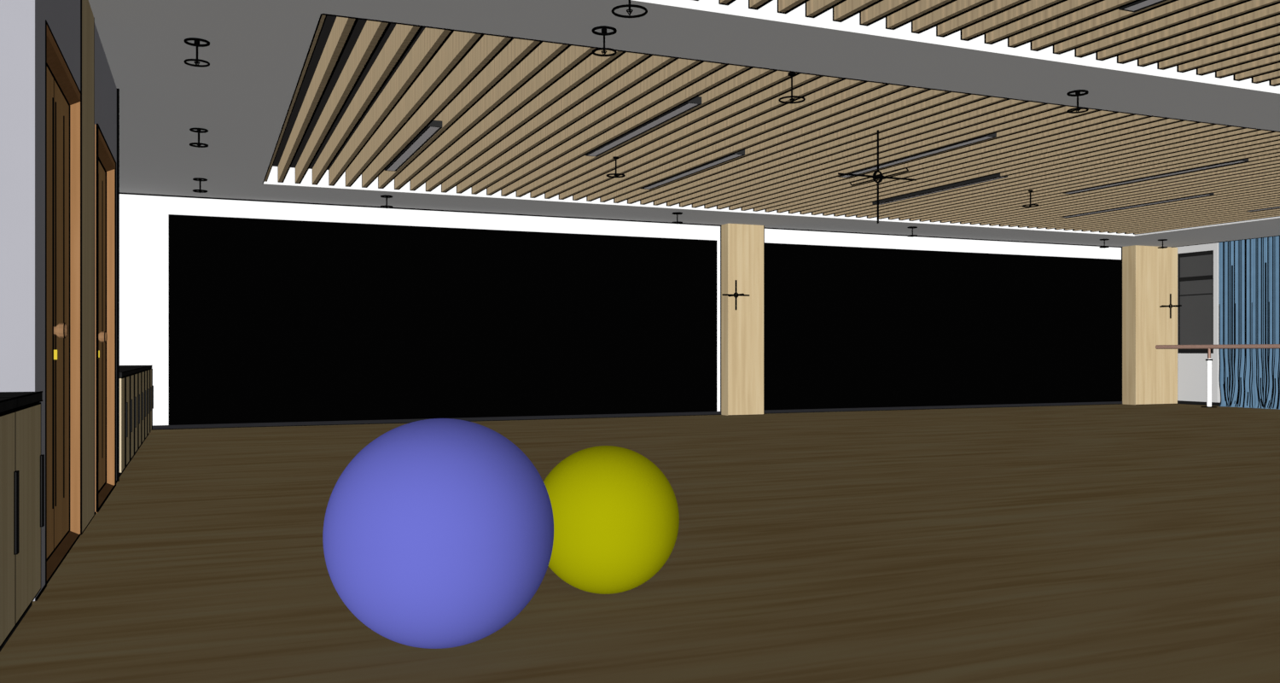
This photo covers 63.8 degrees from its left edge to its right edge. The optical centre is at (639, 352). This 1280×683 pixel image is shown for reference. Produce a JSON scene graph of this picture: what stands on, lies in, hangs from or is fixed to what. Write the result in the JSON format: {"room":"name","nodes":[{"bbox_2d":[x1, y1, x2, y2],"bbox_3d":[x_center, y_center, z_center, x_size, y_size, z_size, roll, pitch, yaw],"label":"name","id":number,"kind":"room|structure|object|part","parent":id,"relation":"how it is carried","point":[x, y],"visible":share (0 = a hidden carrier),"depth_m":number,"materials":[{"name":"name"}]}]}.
{"room":"dance studio","nodes":[
{"label":"dance studio","id":0,"kind":"room"},
{"bbox_2d":[0,0,119,600],"bbox_3d":[-3.475,-0.525,5.723,0.717,3.050,16.250,0,0,-23],"label":"wall","id":1,"kind":"structure","parent":0,"point":[22,22],"depth_m":4.14,"materials":[{"name":"white paint"}]},
{"bbox_2d":[45,19,81,583],"bbox_3d":[-2.875,-0.213,5.000,0.157,2.426,1.347,0,0,-23],"label":"door","id":2,"kind":"structure","parent":1,"relation":"in","point":[62,92],"depth_m":5.31,"materials":[{"name":"orange wood"}]},
{"bbox_3d":[-2.867,0.010,5.047,0.018,0.048,0.020,0,0,-23],"label":"lock plate","id":3,"kind":"part","parent":2,"relation":"part of","materials":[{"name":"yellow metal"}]},
{"bbox_3d":[-2.846,-0.108,5.054,0.062,0.078,0.078,0,0,-23],"label":"knob","id":4,"kind":"part","parent":2,"relation":"part of","materials":[{"name":"brown wood"}]},
{"bbox_2d":[34,480,117,600],"bbox_3d":[-3.250,0.996,6.077,0.007,0.008,4.193,0,0,-23],"label":"baseboard","id":5,"kind":"structure","parent":1,"relation":"attached to","point":[45,584],"depth_m":4.28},
{"bbox_2d":[80,0,94,533],"bbox_3d":[-3.207,-0.524,5.975,0.009,3.048,0.698,0,0,-23],"label":"wood wall panel","id":6,"kind":"object","parent":1,"relation":"attached to","point":[87,20],"visible":1,"depth_m":5.93,"materials":[{"name":"brown wood"}]},
{"bbox_2d":[94,123,116,512],"bbox_3d":[-3.730,-0.214,7.036,0.168,2.428,1.419,0,0,-23],"label":"door","id":7,"kind":"structure","parent":1,"relation":"in","point":[105,163],"depth_m":7.55,"materials":[{"name":"orange wood"}]},
{"bbox_3d":[-3.706,-0.108,7.088,0.062,0.078,0.078,0,0,-23],"label":"knob","id":8,"kind":"part","parent":7,"relation":"part of","materials":[{"name":"brown wood"}]},
{"bbox_2d":[119,13,1279,247],"bbox_3d":[4.840,-2.051,9.240,18.574,0.038,16.250,0,0,-23],"label":"trim","id":9,"kind":"structure","parent":1,"relation":"attached to","point":[320,17],"depth_m":9.36,"materials":[{"name":"white paint"}]},
{"bbox_2d":[272,15,425,169],"bbox_3d":[4.893,-2.301,9.316,18.930,0.058,16.350,0,0,-23],"label":"ceiling","id":10,"kind":"structure","parent":0,"point":[329,21],"depth_m":8.71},
{"bbox_2d":[384,120,442,171],"bbox_3d":[-2.364,-2.170,10.596,0.128,0.198,2.500,0,0,-23],"label":"ceiling lamp","id":11,"kind":"object","parent":10,"relation":"hanging from","point":[435,125],"visible":0.8,"depth_m":10.31,"materials":[{"name":"grey metal"}]},
{"bbox_2d":[585,96,701,156],"bbox_3d":[-0.032,-2.170,9.704,0.128,0.198,2.500,0,0,-23],"label":"ceiling lamp","id":12,"kind":"object","parent":10,"relation":"hanging from","point":[696,101],"visible":0.7,"depth_m":9.42,"materials":[{"name":"grey metal"}]},
{"bbox_2d":[641,149,744,189],"bbox_3d":[0.556,-2.170,11.907,0.128,0.198,2.500,0,0,-23],"label":"ceiling lamp","id":13,"kind":"object","parent":10,"relation":"hanging from","point":[741,153],"visible":0.62,"depth_m":11.66,"materials":[{"name":"grey metal"}]},
{"bbox_2d":[264,15,1279,234],"bbox_3d":[3.397,-2.171,12.170,14.424,0.194,6.788,0,0,-23],"label":"ceiling panel","id":14,"kind":"object","parent":10,"relation":"attached to","point":[523,117],"visible":0.92,"depth_m":10.23,"materials":[{"name":"brown wood"}]},
{"bbox_2d":[605,156,625,177],"bbox_3d":[-0.256,-1.962,10.901,0.204,0.223,0.204,0,0,-23],"label":"pendant","id":15,"kind":"object","parent":14,"relation":"hanging from","point":[615,174],"visible":1,"depth_m":10.89,"materials":[{"name":"black metal"}]},
{"bbox_3d":[-0.256,-1.972,10.901,0.017,0.204,0.017,0,0,0],"label":"rod","id":16,"kind":"part","parent":15,"relation":"part of","materials":[{"name":"black metal"}]},
{"bbox_2d":[778,72,805,103],"bbox_3d":[1.127,-1.962,7.631,0.200,0.223,0.200,0,0,-23],"label":"pendant","id":17,"kind":"object","parent":14,"relation":"hanging from","point":[791,74],"visible":0.98,"depth_m":7.62,"materials":[{"name":"black metal"}]},
{"bbox_3d":[1.127,-1.972,7.631,0.013,0.204,0.013,0,0,0],"label":"rod","id":18,"kind":"part","parent":17,"relation":"part of","materials":[{"name":"black metal"}]},
{"bbox_2d":[837,129,916,223],"bbox_3d":[2.211,-1.633,9.567,0.632,0.866,0.647,0,0,21],"label":"pendant","id":19,"kind":"object","parent":14,"relation":"hanging from","point":[875,176],"visible":1,"depth_m":9.56,"materials":[{"name":"black metal"}]},
{"bbox_3d":[2.211,-1.633,9.567,0.866,0.018,0.018,0,0,-23],"label":"cross rod","id":20,"kind":"part","parent":19,"relation":"part of","materials":[{"name":"black metal"}]},
{"bbox_3d":[2.211,-1.633,9.567,0.018,0.866,0.018,0,0,0],"label":"vertical rod","id":21,"kind":"part","parent":19,"relation":"part of","materials":[{"name":"black metal"}]},
{"bbox_3d":[2.211,-1.633,9.567,0.036,0.036,0.878,0,0,-23],"label":"depth rod","id":22,"kind":"part","parent":19,"relation":"part of","materials":[{"name":"black metal"}]},
{"bbox_2d":[1022,189,1039,207],"bbox_3d":[4.986,-1.962,13.140,0.204,0.223,0.204,0,0,-23],"label":"pendant","id":23,"kind":"object","parent":14,"relation":"hanging from","point":[1030,205],"visible":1,"depth_m":13.13,"materials":[{"name":"black metal"}]},
{"bbox_2d":[838,133,996,177],"bbox_3d":[2.884,-2.170,11.024,0.128,0.198,2.500,0,0,-23],"label":"ceiling lamp","id":24,"kind":"object","parent":10,"relation":"hanging from","point":[994,135],"visible":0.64,"depth_m":10.74,"materials":[{"name":"black metal"}]},
{"bbox_2d":[872,173,1007,204],"bbox_3d":[3.798,-2.170,13.278,0.128,0.198,2.500,0,0,-23],"label":"ceiling lamp","id":25,"kind":"object","parent":10,"relation":"hanging from","point":[998,174],"visible":0.61,"depth_m":13.10,"materials":[{"name":"grey metal"}]},
{"bbox_2d":[693,0,1279,86],"bbox_3d":[4.834,-2.171,4.359,9.064,0.194,6.660,0,0,-23],"label":"ceiling panel","id":26,"kind":"object","parent":10,"relation":"attached to","point":[1238,38],"visible":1,"depth_m":6.58,"materials":[{"name":"brown wood"}]},
{"bbox_2d":[1060,192,1213,217],"bbox_3d":[6.996,-2.170,14.652,0.128,0.198,2.500,0,0,-23],"label":"ceiling lamp","id":27,"kind":"object","parent":10,"relation":"hanging from","point":[1212,194],"visible":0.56,"depth_m":14.50,"materials":[{"name":"black metal"}]},
{"bbox_2d":[1118,0,1167,11],"bbox_3d":[3.438,-2.170,5.091,0.128,0.198,2.500,0,0,-23],"label":"ceiling lamp","id":28,"kind":"object","parent":10,"relation":"hanging from","point":[1137,6],"visible":0.75,"depth_m":6.15,"materials":[{"name":"grey metal"}]},
{"bbox_2d":[1062,158,1248,193],"bbox_3d":[6.047,-2.170,12.274,0.128,0.198,2.500,0,0,-23],"label":"ceiling lamp","id":29,"kind":"object","parent":10,"relation":"hanging from","point":[1245,160],"visible":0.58,"depth_m":12.10,"materials":[{"name":"grey metal"}]},
{"bbox_2d":[1245,206,1279,211],"bbox_3d":[9.422,-2.170,13.973,0.128,0.198,2.500,0,0,-23],"label":"ceiling lamp","id":30,"kind":"object","parent":10,"relation":"hanging from","point":[1276,206],"visible":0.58,"depth_m":14.91,"materials":[{"name":"black metal"}]},
{"bbox_3d":[11.423,-2.258,17.637,0.030,0.030,3.390,0,0,-23],"label":"rail","id":31,"kind":"object","parent":10,"relation":"attached to","visible":0},
{"bbox_2d":[1218,235,1279,409],"bbox_3d":[11.396,-0.622,17.653,0.173,3.236,3.240,0,0,-23],"label":"curtain","id":32,"kind":"object","parent":31,"relation":"hanging from","point":[1249,269],"visible":0.91,"depth_m":18.60,"materials":[{"name":"blue fabric"}]},
{"bbox_2d":[119,193,1121,424],"bbox_3d":[1.728,-0.635,16.800,18.930,3.270,0.100,0,0,-23],"label":"wall","id":33,"kind":"structure","parent":0,"point":[143,219],"depth_m":14.09,"materials":[{"name":"white paint"}]},
{"bbox_2d":[168,214,716,424],"bbox_3d":[-2.453,-0.428,14.967,8.010,2.744,0.017,0,0,-23],"label":"mirror","id":34,"kind":"object","parent":33,"relation":"attached to","point":[270,320],"visible":1,"depth_m":14.72,"materials":[{"name":"black mirror"}]},
{"bbox_2d":[151,401,1122,430],"bbox_3d":[1.237,0.973,16.523,17.610,0.055,0.025,0,0,-23],"label":"baseboard","id":35,"kind":"structure","parent":33,"relation":"attached to","point":[698,413],"depth_m":15.65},
{"bbox_2d":[764,242,1121,410],"bbox_3d":[5.569,-0.428,18.359,8.160,2.744,0.017,0,0,-23],"label":"mirror","id":36,"kind":"object","parent":33,"relation":"attached to","point":[846,327],"visible":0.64,"depth_m":18.21,"materials":[{"name":"black mirror"}]},
{"bbox_2d":[0,403,1279,682],"bbox_3d":[4.893,1.050,9.316,18.930,0.100,16.350,0,0,-23],"label":"floor","id":37,"kind":"structure","parent":0,"point":[1122,543],"depth_m":4.81,"materials":[{"name":"brown wood"}]},
{"bbox_2d":[0,409,19,651],"bbox_3d":[-2.315,0.597,3.143,0.640,0.806,0.598,0,0,-23],"label":"base cabinet","id":38,"kind":"object","parent":37,"relation":"on","point":[9,477],"visible":0.98,"depth_m":3.39,"materials":[{"name":"beige laminate"}]},
{"bbox_3d":[-2.134,0.546,3.523,0.011,0.283,0.035,0,0,-23],"label":"handle","id":39,"kind":"part","parent":38,"relation":"part of","materials":[{"name":"grey metal"}]},
{"bbox_2d":[0,390,42,413],"bbox_3d":[-2.340,0.173,3.194,0.634,0.040,1.706,0,0,-23],"label":"countertop","id":40,"kind":"structure","parent":38,"relation":"on","point":[8,400],"depth_m":3.67,"materials":[{"name":"black stone"}]},
{"bbox_2d":[5,401,44,643],"bbox_3d":[-2.549,0.597,3.695,0.640,0.806,0.598,0,0,-23],"label":"base cabinet","id":41,"kind":"object","parent":37,"relation":"on","point":[29,459],"visible":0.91,"depth_m":3.82,"materials":[{"name":"beige laminate"}]},
{"bbox_3d":[-2.274,0.568,3.812,0.022,0.742,0.596,0,0,-23],"label":"door","id":42,"kind":"part","parent":41,"relation":"part of","materials":[{"name":"beige laminate"}]},
{"bbox_3d":[-2.368,0.546,4.076,0.011,0.283,0.035,0,0,-23],"label":"handle","id":43,"kind":"part","parent":41,"relation":"part of","materials":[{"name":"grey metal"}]},
{"bbox_2d":[119,376,127,476],"bbox_3d":[-4.406,0.597,8.098,0.648,0.806,0.401,0,0,-23],"label":"base cabinet","id":44,"kind":"object","parent":37,"relation":"on","point":[123,404],"visible":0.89,"depth_m":8.23,"materials":[{"name":"beige laminate"}]},
{"bbox_3d":[-4.187,0.546,8.388,0.019,0.283,0.035,0,0,-23],"label":"handle","id":45,"kind":"part","parent":44,"relation":"part of","materials":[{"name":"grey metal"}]},
{"bbox_2d":[121,375,132,474],"bbox_3d":[-4.597,0.597,8.550,0.648,0.806,0.576,0,0,-23],"label":"base cabinet","id":46,"kind":"object","parent":37,"relation":"on","point":[129,399],"visible":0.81,"depth_m":8.88,"materials":[{"name":"beige laminate"}]},
{"bbox_3d":[-4.322,0.568,8.666,0.031,0.742,0.574,0,0,-23],"label":"door","id":47,"kind":"part","parent":46,"relation":"part of","materials":[{"name":"beige laminate"}]},
{"bbox_3d":[-4.412,0.546,8.920,0.019,0.283,0.035,0,0,-23],"label":"handle","id":48,"kind":"part","parent":46,"relation":"part of","materials":[{"name":"grey metal"}]},
{"bbox_2d":[126,373,136,466],"bbox_3d":[-4.822,0.597,9.082,0.648,0.806,0.576,0,0,-23],"label":"base cabinet","id":49,"kind":"object","parent":37,"relation":"on","point":[133,398],"visible":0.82,"depth_m":9.41,"materials":[{"name":"beige laminate"}]},
{"bbox_3d":[-4.547,0.568,9.198,0.031,0.742,0.574,0,0,-23],"label":"door","id":50,"kind":"part","parent":49,"relation":"part of","materials":[{"name":"beige laminate"}]},
{"bbox_3d":[-4.638,0.546,9.453,0.019,0.283,0.035,0,0,-23],"label":"handle","id":51,"kind":"part","parent":49,"relation":"part of","materials":[{"name":"grey metal"}]},
{"bbox_2d":[131,372,139,459],"bbox_3d":[-5.047,0.597,9.614,0.648,0.806,0.576,0,0,-23],"label":"base cabinet","id":52,"kind":"object","parent":37,"relation":"on","point":[136,375],"visible":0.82,"depth_m":9.96,"materials":[{"name":"beige laminate"}]},
{"bbox_3d":[-4.772,0.568,9.731,0.031,0.742,0.574,0,0,-23],"label":"door","id":53,"kind":"part","parent":52,"relation":"part of","materials":[{"name":"beige laminate"}]},
{"bbox_3d":[-4.863,0.546,9.985,0.019,0.283,0.035,0,0,-23],"label":"handle","id":54,"kind":"part","parent":52,"relation":"part of","materials":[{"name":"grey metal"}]},
{"bbox_2d":[133,372,143,455],"bbox_3d":[-5.272,0.597,10.147,0.648,0.806,0.576,0,0,-23],"label":"base cabinet","id":55,"kind":"object","parent":37,"relation":"on","point":[141,392],"visible":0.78,"depth_m":10.49,"materials":[{"name":"beige laminate"}]},
{"bbox_2d":[119,365,151,377],"bbox_3d":[-5.317,0.173,10.234,0.634,0.040,5.049,0,0,-23],"label":"countertop","id":56,"kind":"structure","parent":55,"relation":"on","point":[125,370],"depth_m":10.10,"materials":[{"name":"black stone"}]},
{"bbox_3d":[-4.998,0.568,10.263,0.031,0.742,0.574,0,0,-23],"label":"door","id":57,"kind":"part","parent":55,"relation":"part of","materials":[{"name":"beige laminate"}]},
{"bbox_3d":[-5.088,0.546,10.517,0.019,0.283,0.035,0,0,-23],"label":"handle","id":58,"kind":"part","parent":55,"relation":"part of","materials":[{"name":"grey metal"}]},
{"bbox_2d":[139,370,145,448],"bbox_3d":[-5.497,0.597,10.679,0.648,0.806,0.576,0,0,-23],"label":"base cabinet","id":59,"kind":"object","parent":37,"relation":"on","point":[143,371],"visible":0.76,"depth_m":10.99,"materials":[{"name":"beige laminate"}]},
{"bbox_3d":[-5.223,0.568,10.796,0.031,0.742,0.574,0,0,-23],"label":"door","id":60,"kind":"part","parent":59,"relation":"part of","materials":[{"name":"beige laminate"}]},
{"bbox_3d":[-5.313,0.546,11.050,0.019,0.283,0.035,0,0,-23],"label":"handle","id":61,"kind":"part","parent":59,"relation":"part of","materials":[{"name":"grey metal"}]},
{"bbox_2d":[140,369,149,445],"bbox_3d":[-5.723,0.597,11.211,0.648,0.806,0.576,0,0,-23],"label":"base cabinet","id":62,"kind":"object","parent":37,"relation":"on","point":[147,389],"visible":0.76,"depth_m":11.55,"materials":[{"name":"beige laminate"}]},
{"bbox_3d":[-5.448,0.568,11.328,0.031,0.742,0.574,0,0,-23],"label":"door","id":63,"kind":"part","parent":62,"relation":"part of","materials":[{"name":"beige laminate"}]},
{"bbox_3d":[-5.538,0.546,11.582,0.019,0.283,0.035,0,0,-23],"label":"handle","id":64,"kind":"part","parent":62,"relation":"part of","materials":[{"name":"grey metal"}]},
{"bbox_2d":[145,369,151,439],"bbox_3d":[-5.948,0.597,11.744,0.648,0.806,0.576,0,0,-23],"label":"base cabinet","id":65,"kind":"object","parent":37,"relation":"on","point":[148,370],"visible":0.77,"depth_m":12.08,"materials":[{"name":"beige laminate"}]},
{"bbox_3d":[-5.673,0.568,11.860,0.031,0.742,0.574,0,0,-23],"label":"door","id":66,"kind":"part","parent":65,"relation":"part of","materials":[{"name":"beige laminate"}]},
{"bbox_2d":[146,368,153,436],"bbox_3d":[-6.173,0.597,12.276,0.648,0.806,0.576,0,0,-23],"label":"base cabinet","id":67,"kind":"object","parent":37,"relation":"on","point":[151,369],"visible":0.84,"depth_m":12.57,"materials":[{"name":"beige laminate"}]},
{"bbox_3d":[-5.898,0.568,12.393,0.031,0.742,0.574,0,0,-23],"label":"door","id":68,"kind":"part","parent":67,"relation":"part of","materials":[{"name":"beige laminate"}]},
{"bbox_2d":[322,418,553,648],"bbox_3d":[-0.683,0.613,3.531,0.774,0.774,0.774,0,0,-23],"label":"exercise ball","id":69,"kind":"object","parent":37,"relation":"on","point":[438,532],"visible":1,"depth_m":3.24,"materials":[{"name":"blue plastic"}]},
{"bbox_2d":[543,445,679,593],"bbox_3d":[-0.142,0.695,4.299,0.610,0.610,0.610,0,0,-23],"label":"exercise ball","id":70,"kind":"object","parent":37,"relation":"on","point":[616,514],"visible":0.94,"depth_m":4.07,"materials":[{"name":"yellow plastic"}]},
{"bbox_2d":[1155,343,1279,407],"bbox_3d":[10.779,0.427,17.977,0.259,1.145,4.118,0,0,-23],"label":"ballet barre","id":71,"kind":"object","parent":37,"relation":"on","point":[1208,347],"visible":1,"depth_m":18.80,"materials":[{"name":"red wood"}]},
{"bbox_3d":[10.417,0.549,18.835,0.080,0.878,0.080,0,0,-23],"label":"post","id":72,"kind":"part","parent":71,"relation":"part of","materials":[{"name":"white metal"}]},
{"bbox_3d":[10.779,-0.105,17.977,0.074,0.079,4.118,0,0,-23],"label":"handrail","id":73,"kind":"part","parent":71,"relation":"part of","materials":[{"name":"red wood"}]},
{"bbox_2d":[88,0,1279,247],"bbox_3d":[4.773,-2.160,9.266,18.670,0.220,16.350,0,0,-23],"label":"ceiling","id":74,"kind":"structure","parent":0,"point":[257,51],"depth_m":7.67,"materials":[{"name":"white paint"}]},
{"bbox_2d":[183,37,209,67],"bbox_3d":[-2.914,-1.965,6.770,0.160,0.169,0.160,0,0,-23],"label":"pendant","id":75,"kind":"object","parent":74,"relation":"hanging from","point":[196,43],"visible":1,"depth_m":6.76,"materials":[{"name":"black metal"}]},
{"bbox_3d":[-2.914,-1.974,6.770,0.013,0.148,0.013,0,0,0],"label":"rod","id":76,"kind":"part","parent":75,"relation":"part of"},
{"bbox_2d":[189,127,208,147],"bbox_3d":[-4.050,-1.965,9.449,0.164,0.169,0.164,0,0,-23],"label":"pendant","id":77,"kind":"object","parent":74,"relation":"hanging from","point":[198,130],"visible":1,"depth_m":9.44,"materials":[{"name":"black metal"}]},
{"bbox_2d":[192,177,207,192],"bbox_3d":[-5.187,-1.965,12.138,0.164,0.169,0.164,0,0,-23],"label":"pendant","id":78,"kind":"object","parent":74,"relation":"hanging from","point":[200,190],"visible":1,"depth_m":12.13,"materials":[{"name":"black metal"}]},
{"bbox_2d":[380,194,393,208],"bbox_3d":[-3.311,-1.965,13.453,0.164,0.169,0.164,0,0,-23],"label":"pendant","id":79,"kind":"object","parent":74,"relation":"hanging from","point":[386,196],"visible":1,"depth_m":13.45,"materials":[{"name":"black metal"}]},
{"bbox_2d":[591,25,616,56],"bbox_3d":[-0.227,-1.965,6.527,0.160,0.169,0.160,0,0,-23],"label":"pendant","id":80,"kind":"object","parent":74,"relation":"hanging from","point":[603,28],"visible":1,"depth_m":6.52,"materials":[{"name":"black metal"}]},
{"bbox_3d":[-0.227,-1.974,6.527,0.013,0.148,0.013,0,0,45],"label":"rod","id":81,"kind":"part","parent":80,"relation":"part of","materials":[{"name":"black metal"}]},
{"bbox_2d":[611,0,647,17],"bbox_3d":[-0.057,-2.059,5.654,0.200,0.417,0.200,0,0,-23],"label":"pendant","id":82,"kind":"object","parent":74,"relation":"hanging from","point":[629,5],"visible":1,"depth_m":5.65,"materials":[{"name":"black metal"}]},
{"bbox_2d":[671,211,682,223],"bbox_3d":[0.548,-1.965,15.085,0.164,0.169,0.164,0,0,-23],"label":"pendant","id":83,"kind":"object","parent":74,"relation":"hanging from","point":[675,212],"visible":1,"depth_m":15.04,"materials":[{"name":"black metal"}]},
{"bbox_2d":[907,226,917,237],"bbox_3d":[4.443,-1.965,16.786,0.164,0.169,0.164,0,0,-23],"label":"pendant","id":84,"kind":"object","parent":74,"relation":"hanging from","point":[909,227],"visible":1,"depth_m":16.76,"materials":[{"name":"black metal"}]},
{"bbox_2d":[1066,89,1088,113],"bbox_3d":[3.444,-1.965,8.096,0.160,0.169,0.160,0,0,-23],"label":"pendant","id":85,"kind":"object","parent":74,"relation":"hanging from","point":[1077,94],"visible":1,"depth_m":8.09,"materials":[{"name":"black metal"}]},
{"bbox_3d":[3.444,-1.974,8.096,0.013,0.148,0.013,0,0,0],"label":"rod","id":86,"kind":"part","parent":85,"relation":"part of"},
{"bbox_2d":[1099,238,1109,248],"bbox_3d":[8.389,-1.965,18.596,0.164,0.169,0.164,0,0,-23],"label":"pendant","id":87,"kind":"object","parent":74,"relation":"hanging from","point":[1103,240],"visible":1,"depth_m":18.59,"materials":[{"name":"black metal"}]},
{"bbox_2d":[1157,238,1167,248],"bbox_3d":[9.478,-1.965,18.666,0.164,0.169,0.164,0,0,-23],"label":"pendant","id":88,"kind":"object","parent":74,"relation":"hanging from","point":[1162,240],"visible":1,"depth_m":18.65,"materials":[{"name":"black metal"}]},
{"bbox_2d":[720,223,764,415],"bbox_3d":[1.649,-0.524,16.574,0.672,3.049,0.253,0,0,-23],"label":"pillar","id":89,"kind":"structure","parent":0,"point":[741,246],"depth_m":16.46,"materials":[{"name":"brown wood"}]},
{"bbox_2d":[721,279,749,309],"bbox_3d":[1.504,-0.900,16.116,0.351,0.470,0.353,0,0,22],"label":"sconce","id":90,"kind":"object","parent":89,"relation":"attached to","point":[737,294],"visible":1,"depth_m":16.10,"materials":[{"name":"black metal"}]},
{"bbox_3d":[1.504,-0.900,16.116,0.470,0.025,0.025,0,0,-23],"label":"cross rod","id":91,"kind":"part","parent":90,"relation":"part of","materials":[{"name":"black metal"}]},
{"bbox_3d":[1.504,-0.900,16.116,0.026,0.470,0.026,0,0,45],"label":"vertical rod","id":92,"kind":"part","parent":90,"relation":"part of","materials":[{"name":"black metal"}]},
{"bbox_2d":[1121,244,1177,404],"bbox_3d":[9.916,-0.524,20.026,1.131,3.049,0.333,0,0,-23],"label":"pillar","id":93,"kind":"structure","parent":0,"point":[1149,273],"depth_m":19.85,"materials":[{"name":"brown wood"}]},
{"bbox_2d":[1159,293,1181,318],"bbox_3d":[10.153,-0.888,19.690,0.351,0.470,0.353,0,0,22],"label":"sconce","id":94,"kind":"object","parent":93,"relation":"attached to","point":[1169,305],"visible":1,"depth_m":19.68,"materials":[{"name":"black metal"}]},
{"bbox_3d":[10.153,-0.888,19.690,0.026,0.470,0.026,0,0,0],"label":"vertical rod","id":95,"kind":"part","parent":94,"relation":"part of","materials":[{"name":"black metal"}]},
{"bbox_3d":[10.153,-0.888,19.690,0.028,0.028,0.470,0,0,-23],"label":"depth rod","id":96,"kind":"part","parent":94,"relation":"part of","materials":[{"name":"black metal"}]},
{"bbox_2d":[1176,242,1220,402],"bbox_3d":[13.584,-0.635,12.937,0.100,3.270,16.250,0,0,-23],"label":"wall","id":97,"kind":"structure","parent":0,"point":[1191,367],"depth_m":19.66,"materials":[{"name":"grey paint"}]},
{"bbox_2d":[1177,250,1213,353],"bbox_3d":[10.685,-0.957,19.757,0.068,1.944,0.768,0,0,-23],"label":"window","id":98,"kind":"structure","parent":97,"relation":"in","point":[1195,269],"depth_m":19.78,"materials":[{"name":"black glass"}]},
{"bbox_2d":[1177,400,1220,406],"bbox_3d":[13.594,0.968,12.757,0.019,0.065,15.910,0,0,-23],"label":"baseboard","id":99,"kind":"structure","parent":97,"relation":"attached to","point":[1201,403],"depth_m":19.69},
{"bbox_2d":[1217,242,1220,401],"bbox_3d":[10.859,-0.585,19.244,0.005,3.030,0.130,0,0,-23],"label":"trim","id":100,"kind":"structure","parent":97,"relation":"attached to","point":[1218,390],"depth_m":19.29,"materials":[{"name":"white paint"}]}
]}

